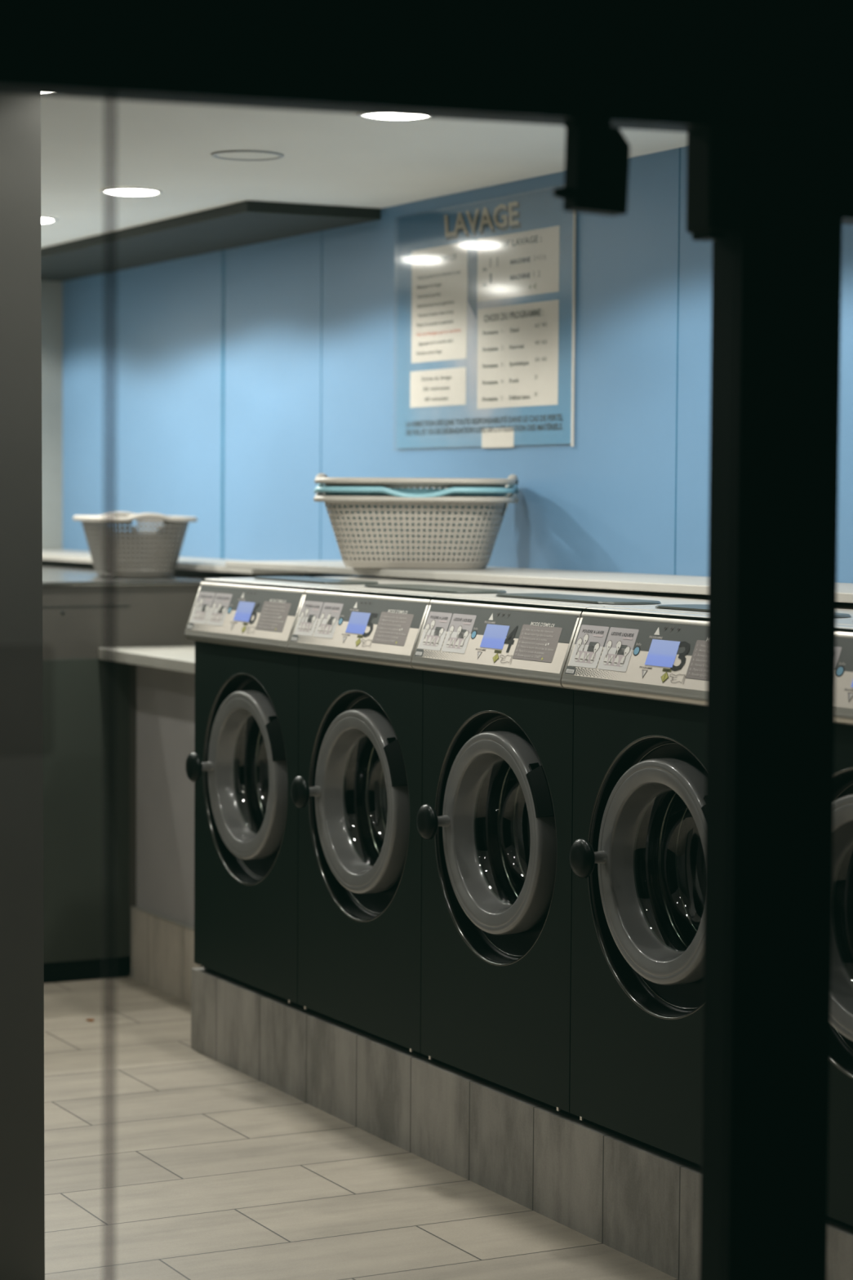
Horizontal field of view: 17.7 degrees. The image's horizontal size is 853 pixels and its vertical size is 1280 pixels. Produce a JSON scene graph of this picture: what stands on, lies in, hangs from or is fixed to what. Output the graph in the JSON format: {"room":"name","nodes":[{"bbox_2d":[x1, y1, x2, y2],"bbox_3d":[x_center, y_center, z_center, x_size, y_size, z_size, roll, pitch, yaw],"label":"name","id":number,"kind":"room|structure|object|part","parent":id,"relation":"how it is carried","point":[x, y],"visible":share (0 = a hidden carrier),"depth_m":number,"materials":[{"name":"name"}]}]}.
{"room":"laundry","nodes":[
{"label":"laundry","id":0,"kind":"room"},
{"bbox_2d":[0,93,44,1279],"bbox_3d":[-1.471,0.044,5.239,1.430,2.515,0.343,-1,3,-27],"label":"door frame","id":1,"kind":"structure","parent":0,"point":[22,1218],"depth_m":5.40,"materials":[{"name":"paint"}]},
{"bbox_2d":[40,280,62,550],"bbox_3d":[-3.473,-0.248,10.581,4.400,2.515,0.080,-1,3,-27],"label":"wall","id":2,"kind":"structure","parent":0,"point":[51,291],"depth_m":11.49,"materials":[{"name":"grey paint"}]},
{"bbox_2d":[136,665,195,927],"bbox_3d":[-0.414,0.610,8.607,0.615,1.050,1.158,-1,3,-27],"label":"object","id":3,"kind":"structure","parent":0,"point":[166,699],"depth_m":8.75,"materials":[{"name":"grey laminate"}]},
{"bbox_2d":[98,645,195,674],"bbox_3d":[-0.466,0.066,8.539,0.750,0.038,1.172,-1,3,-27],"label":"shelf","id":4,"kind":"object","parent":3,"relation":"on","point":[181,659],"visible":0.24,"depth_m":8.59,"materials":[{"name":"laminate"}]},
{"bbox_2d":[130,906,852,1279],"bbox_3d":[0.192,1.109,6.929,0.700,0.236,4.738,-1,3,-27],"label":"plinth","id":5,"kind":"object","parent":3,"relation":"attached to","point":[642,1202],"depth_m":6.43,"materials":[{"name":"wood"}]},
{"bbox_2d":[184,576,502,1009],"bbox_3d":[-0.223,0.392,7.618,0.778,1.125,0.704,-1,3,-27],"label":"washing machine","id":6,"kind":"object","parent":5,"relation":"on","point":[242,766],"visible":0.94,"depth_m":7.52,"materials":[{"name":"black metal"}]},
{"bbox_3d":[-0.650,0.355,7.626,0.029,0.084,0.084,-1,3,-27],"label":"knob","id":7,"kind":"part","parent":6,"relation":"part of","materials":[{"name":"black plastic"}]},
{"bbox_3d":[-0.625,0.354,7.639,0.054,0.032,0.032,-1,3,-27],"label":"handle","id":8,"kind":"part","parent":6,"relation":"part of","materials":[{"name":"grey metal"}]},
{"bbox_3d":[-0.502,-0.076,7.447,0.045,0.125,0.686,-1,3,-27],"label":"control panel","id":9,"kind":"part","parent":6,"relation":"part of","materials":[{"name":"silver metal"}]},
{"bbox_3d":[-0.481,0.369,7.483,0.067,0.463,0.463,-1,3,-27],"label":"door","id":10,"kind":"part","parent":6,"relation":"part of","materials":[{"name":"grey plastic"}]},
{"bbox_3d":[-0.215,0.943,7.653,0.651,0.022,0.704,-1,3,-27],"label":"frame","id":11,"kind":"part","parent":6,"relation":"part of","materials":[{"name":"black metal"}]},
{"bbox_3d":[-0.308,-0.165,7.530,0.160,0.006,0.580,-1,3,-27],"label":"hopper lid","id":12,"kind":"part","parent":6,"relation":"part of","materials":[{"name":"silver metal"}]},
{"bbox_3d":[-0.152,-0.163,7.624,0.626,0.004,0.704,-1,3,-27],"label":"plate","id":13,"kind":"part","parent":6,"relation":"part of","materials":[{"name":"silver metal"}]},
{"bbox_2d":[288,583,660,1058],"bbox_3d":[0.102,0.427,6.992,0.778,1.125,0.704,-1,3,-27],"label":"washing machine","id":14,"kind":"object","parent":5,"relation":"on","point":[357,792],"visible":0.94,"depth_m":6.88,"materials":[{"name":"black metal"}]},
{"bbox_3d":[-0.324,0.390,6.999,0.029,0.084,0.084,-1,3,-27],"label":"knob","id":15,"kind":"part","parent":14,"relation":"part of","materials":[{"name":"black plastic"}]},
{"bbox_3d":[-0.299,0.389,7.012,0.054,0.032,0.032,-1,3,-27],"label":"handle","id":16,"kind":"part","parent":14,"relation":"part of","materials":[{"name":"grey plastic"}]},
{"bbox_3d":[-0.176,-0.041,6.821,0.045,0.125,0.686,-1,3,-27],"label":"control panel","id":17,"kind":"part","parent":14,"relation":"part of","materials":[{"name":"silver metal"}]},
{"bbox_3d":[-0.155,0.404,6.856,0.067,0.463,0.463,-1,3,-27],"label":"door","id":18,"kind":"part","parent":14,"relation":"part of","materials":[{"name":"grey plastic"}]},
{"bbox_3d":[0.110,0.978,7.026,0.651,0.022,0.704,-1,3,-27],"label":"frame","id":19,"kind":"part","parent":14,"relation":"part of","materials":[{"name":"black metal"}]},
{"bbox_3d":[0.017,-0.130,6.904,0.160,0.006,0.580,-1,3,-27],"label":"hopper lid","id":20,"kind":"part","parent":14,"relation":"part of","materials":[{"name":"silver metal"}]},
{"bbox_3d":[0.174,-0.129,6.998,0.626,0.004,0.704,-1,3,-27],"label":"plate","id":21,"kind":"part","parent":14,"relation":"part of","materials":[{"name":"silver metal"}]},
{"bbox_2d":[411,592,707,1119],"bbox_3d":[0.428,0.462,6.365,0.778,1.125,0.704,-1,3,-27],"label":"washing machine","id":22,"kind":"object","parent":5,"relation":"on","point":[495,817],"visible":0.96,"depth_m":6.25,"materials":[{"name":"black metal"}]},
{"bbox_3d":[0.001,0.424,6.372,0.029,0.084,0.084,-1,3,-27],"label":"knob","id":23,"kind":"part","parent":22,"relation":"part of","materials":[{"name":"black plastic"}]},
{"bbox_3d":[0.026,0.424,6.386,0.054,0.032,0.032,-1,3,-27],"label":"handle","id":24,"kind":"part","parent":22,"relation":"part of","materials":[{"name":"grey plastic"}]},
{"bbox_3d":[0.149,-0.006,6.194,0.045,0.125,0.686,-1,3,-27],"label":"control panel","id":25,"kind":"part","parent":22,"relation":"part of","materials":[{"name":"silver"}]},
{"bbox_3d":[0.170,0.439,6.230,0.067,0.463,0.463,-1,3,-27],"label":"door","id":26,"kind":"part","parent":22,"relation":"part of","materials":[{"name":"grey plastic"}]},
{"bbox_3d":[0.436,1.013,6.399,0.651,0.022,0.704,-1,3,-27],"label":"frame","id":27,"kind":"part","parent":22,"relation":"part of","materials":[{"name":"black metal"}]},
{"bbox_3d":[0.343,-0.095,6.277,0.160,0.006,0.580,-1,3,-27],"label":"hopper lid","id":28,"kind":"part","parent":22,"relation":"part of","materials":[{"name":"silver metal"}]},
{"bbox_3d":[0.499,-0.094,6.371,0.626,0.004,0.704,-1,3,-27],"label":"plate","id":29,"kind":"part","parent":22,"relation":"part of","materials":[{"name":"silver metal"}]},
{"bbox_2d":[561,603,852,1168],"bbox_3d":[0.753,0.496,5.738,0.778,1.125,0.704,-1,3,-27],"label":"washing machine","id":30,"kind":"object","parent":5,"relation":"on","point":[637,675],"visible":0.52,"depth_m":5.73,"materials":[{"name":"black metal"}]},
{"bbox_3d":[0.327,0.459,5.746,0.029,0.084,0.084,-1,3,-27],"label":"knob","id":31,"kind":"part","parent":30,"relation":"part of","materials":[{"name":"black plastic"}]},
{"bbox_3d":[0.352,0.459,5.759,0.054,0.032,0.032,-1,3,-27],"label":"handle","id":32,"kind":"part","parent":30,"relation":"part of","materials":[{"name":"grey plastic"}]},
{"bbox_3d":[0.475,0.029,5.567,0.045,0.125,0.686,-1,3,-27],"label":"control panel","id":33,"kind":"part","parent":30,"relation":"part of","materials":[{"name":"silver metal"}]},
{"bbox_3d":[0.761,1.047,5.773,0.651,0.022,0.704,-1,3,-27],"label":"frame","id":34,"kind":"part","parent":30,"relation":"part of","materials":[{"name":"black metal"}]},
{"bbox_3d":[0.496,0.474,5.603,0.067,0.463,0.463,-1,3,-27],"label":"door","id":35,"kind":"part","parent":30,"relation":"part of","materials":[{"name":"grey plastic"}]},
{"bbox_3d":[0.825,-0.059,5.744,0.626,0.004,0.704,-1,3,-27],"label":"plate","id":36,"kind":"part","parent":30,"relation":"part of","materials":[{"name":"silver metal"}]},
{"bbox_3d":[0.668,-0.060,5.650,0.160,0.006,0.580,-1,3,-27],"label":"hopper lid","id":37,"kind":"part","parent":30,"relation":"part of","materials":[{"name":"silver metal"}]},
{"bbox_2d":[827,619,852,1229],"bbox_3d":[1.079,0.531,5.111,0.778,1.125,0.704,-1,3,-27],"label":"washing machine","id":38,"kind":"object","parent":5,"relation":"on","point":[840,1183],"visible":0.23,"depth_m":5.06,"materials":[{"name":"black metal"}]},
{"bbox_3d":[1.087,1.082,5.146,0.651,0.022,0.704,-1,3,-27],"label":"frame","id":39,"kind":"part","parent":38,"relation":"part of","materials":[{"name":"black metal"}]},
{"bbox_3d":[0.821,0.509,4.976,0.067,0.463,0.463,-1,3,-27],"label":"door","id":40,"kind":"part","parent":38,"relation":"part of","materials":[{"name":"grey plastic"}]},
{"bbox_3d":[0.800,0.063,4.940,0.045,0.125,0.686,-1,3,-27],"label":"control panel","id":41,"kind":"part","parent":38,"relation":"part of","materials":[{"name":"silver"}]},
{"bbox_3d":[1.150,-0.024,5.117,0.626,0.004,0.704,-1,3,-27],"label":"plate","id":42,"kind":"part","parent":38,"relation":"part of","materials":[{"name":"silver metal"}]},
{"bbox_2d":[43,956,679,1279],"bbox_3d":[-1.664,1.228,7.146,4.400,0.050,7.900,-1,3,-27],"label":"floor","id":43,"kind":"structure","parent":0,"point":[164,1159],"depth_m":6.28,"materials":[{"name":"tile"}]},
{"bbox_2d":[42,564,222,982],"bbox_3d":[-2.245,0.412,9.703,2.950,1.306,2.512,-1,3,-27],"label":"counter","id":44,"kind":"object","parent":43,"relation":"on","point":[89,702],"visible":0.41,"depth_m":8.90,"materials":[{"name":"grey metal"}]},
{"bbox_3d":[-2.549,1.036,9.569,2.265,0.070,2.430,-1,3,-27],"label":"kick plate","id":45,"kind":"part","parent":44,"relation":"part of","materials":[{"name":"black rubber"}]},
{"bbox_3d":[-1.981,0.570,8.449,2.260,0.985,0.013,-1,3,-27],"label":"door panel","id":46,"kind":"part","parent":44,"relation":"part of","materials":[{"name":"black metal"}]},
{"bbox_3d":[-2.240,-0.233,9.669,2.950,0.014,2.512,-1,3,-27],"label":"plate","id":47,"kind":"part","parent":44,"relation":"part of","materials":[{"name":"metal"}]},
{"bbox_2d":[42,550,328,577],"bbox_3d":[-1.051,-0.284,10.207,0.358,0.048,2.790,-1,3,-27],"label":"countertop","id":48,"kind":"structure","parent":44,"relation":"on","point":[211,567],"depth_m":9.53,"materials":[{"name":"laminate"}]},
{"bbox_2d":[72,511,197,577],"bbox_3d":[-1.004,-0.330,9.388,0.384,0.219,0.559,0,3,-16],"label":"laundry basket","id":49,"kind":"object","parent":48,"relation":"on","point":[128,554],"visible":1,"depth_m":9.19,"materials":[{"name":"beige plastic"}]},
{"bbox_2d":[40,95,687,281],"bbox_3d":[-1.646,-1.331,7.013,4.400,0.115,7.900,-1,3,-27],"label":"ceiling","id":50,"kind":"structure","parent":0,"point":[89,145],"depth_m":7.78,"materials":[{"name":"paint"}]},
{"bbox_2d":[40,216,58,222],"bbox_3d":[-1.339,-1.415,9.210,0.196,0.010,0.196,-1,3,-27],"label":"recessed light","id":51,"kind":"object","parent":50,"relation":"in","point":[43,219],"visible":0.32,"depth_m":9.18,"materials":[{"name":"white plastic"}]},
{"bbox_2d":[40,218,53,222],"bbox_3d":[-1.339,-1.415,9.210,0.162,0.008,0.162,-1,3,-27],"label":"diffuser","id":52,"kind":"object","parent":51,"relation":"attached to","point":[42,220],"depth_m":9.20,"materials":[{"name":"white plastic"}]},
{"bbox_2d":[99,186,164,195],"bbox_3d":[-0.901,-1.367,8.346,0.196,0.010,0.196,-1,3,-27],"label":"recessed light","id":53,"kind":"object","parent":50,"relation":"in","point":[121,191],"visible":1,"depth_m":8.30,"materials":[{"name":"white plastic"}]},
{"bbox_2d":[105,189,157,195],"bbox_3d":[-0.901,-1.367,8.346,0.162,0.008,0.162,-1,3,-27],"label":"diffuser","id":54,"kind":"object","parent":53,"relation":"attached to","point":[112,192],"depth_m":8.32,"materials":[{"name":"white plastic"}]},
{"bbox_2d":[210,150,284,160],"bbox_3d":[-0.488,-1.320,7.448,0.200,0.006,0.200,-1,3,-27],"label":"ceiling speaker","id":55,"kind":"object","parent":50,"relation":"attached to","point":[235,155],"visible":1,"depth_m":7.45,"materials":[{"name":"paint"}]},
{"bbox_2d":[216,152,278,159],"bbox_3d":[-0.488,-1.321,7.448,0.172,0.001,0.172,-1,3,-27],"label":"grille","id":56,"kind":"object","parent":55,"relation":"attached to","point":[219,155],"depth_m":7.46,"materials":[{"name":"metal"}]},
{"bbox_2d":[355,113,431,120],"bbox_3d":[-0.073,-1.272,6.626,0.196,0.010,0.196,-1,3,-27],"label":"recessed light","id":57,"kind":"object","parent":50,"relation":"in","point":[373,117],"visible":0.44,"depth_m":6.64,"materials":[{"name":"white plastic"}]},
{"bbox_2d":[364,114,424,119],"bbox_3d":[-0.073,-1.272,6.626,0.162,0.008,0.162,-1,3,-27],"label":"diffuser","id":58,"kind":"object","parent":57,"relation":"attached to","point":[373,117],"depth_m":6.64,"materials":[{"name":"white plastic"}]},
{"bbox_2d":[0,0,852,224],"bbox_3d":[0.107,-1.099,3.638,4.400,1.015,0.080,-1,3,-27],"label":"door frame","id":59,"kind":"structure","parent":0,"point":[666,65],"depth_m":3.59,"materials":[{"name":"black metal"}]},
{"bbox_2d":[552,119,630,216],"bbox_3d":[0.221,-0.655,3.713,0.110,0.148,0.035,-1,3,-27],"label":"security camera","id":60,"kind":"object","parent":59,"relation":"attached to","point":[596,175],"visible":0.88,"depth_m":3.70,"materials":[{"name":"black plastic"}]},
{"bbox_2d":[686,127,733,241],"bbox_3d":[0.397,-0.641,3.828,0.041,0.160,0.065,-1,3,-27],"label":"bracket","id":61,"kind":"object","parent":59,"relation":"attached to","point":[710,151],"visible":0.95,"depth_m":3.80,"materials":[{"name":"black metal"}]},
{"bbox_2d":[699,115,842,1279],"bbox_3d":[0.491,0.324,3.917,0.170,2.120,0.080,-1,3,-27],"label":"trim","id":62,"kind":"structure","parent":59,"relation":"attached to","point":[776,276],"depth_m":3.87,"materials":[{"name":"black metal"}]},
{"bbox_2d":[62,146,852,604],"bbox_3d":[0.275,-0.093,8.113,0.062,2.515,7.760,-1,3,-27],"label":"wall","id":63,"kind":"structure","parent":0,"point":[216,388],"depth_m":9.03,"materials":[{"name":"blue paint"}]},
{"bbox_2d":[396,186,576,451],"bbox_3d":[0.158,-0.947,8.226,0.008,0.743,1.128,-1,3,-27],"label":"poster","id":64,"kind":"object","parent":63,"relation":"attached to","point":[486,338],"visible":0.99,"depth_m":8.18,"materials":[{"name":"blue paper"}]},
{"bbox_2d":[467,249,477,319],"bbox_3d":[0.138,-1.071,8.261,0.001,0.210,0.060,-1,3,-27],"label":"print","id":65,"kind":"object","parent":64,"relation":"attached to","point":[472,255],"depth_m":8.26},
{"bbox_2d":[225,560,852,603],"bbox_3d":[0.590,-0.145,6.937,0.458,0.037,4.510,-1,3,-27],"label":"countertop","id":66,"kind":"structure","parent":63,"relation":"attached to","point":[562,578],"depth_m":7.30,"materials":[{"name":"laminate"}]},
{"bbox_2d":[313,492,518,568],"bbox_3d":[-0.029,-0.320,7.920,0.582,0.219,0.400,1,3,7],"label":"laundry basket","id":67,"kind":"object","parent":66,"relation":"on","point":[353,500],"visible":0.94,"depth_m":7.78,"materials":[{"name":"beige plastic"}]},
{"bbox_2d":[314,483,519,559],"bbox_3d":[-0.028,-0.347,7.922,0.582,0.219,0.400,1,3,6],"label":"laundry basket","id":68,"kind":"object","parent":67,"relation":"in","point":[321,487],"visible":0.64,"depth_m":7.76,"materials":[{"name":"teal plastic"}]},
{"bbox_2d":[314,473,518,549],"bbox_3d":[-0.028,-0.372,7.916,0.582,0.219,0.400,1,3,5],"label":"laundry basket","id":69,"kind":"object","parent":68,"relation":"in","point":[398,482],"visible":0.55,"depth_m":7.73,"materials":[{"name":"beige plastic"}]}
]}

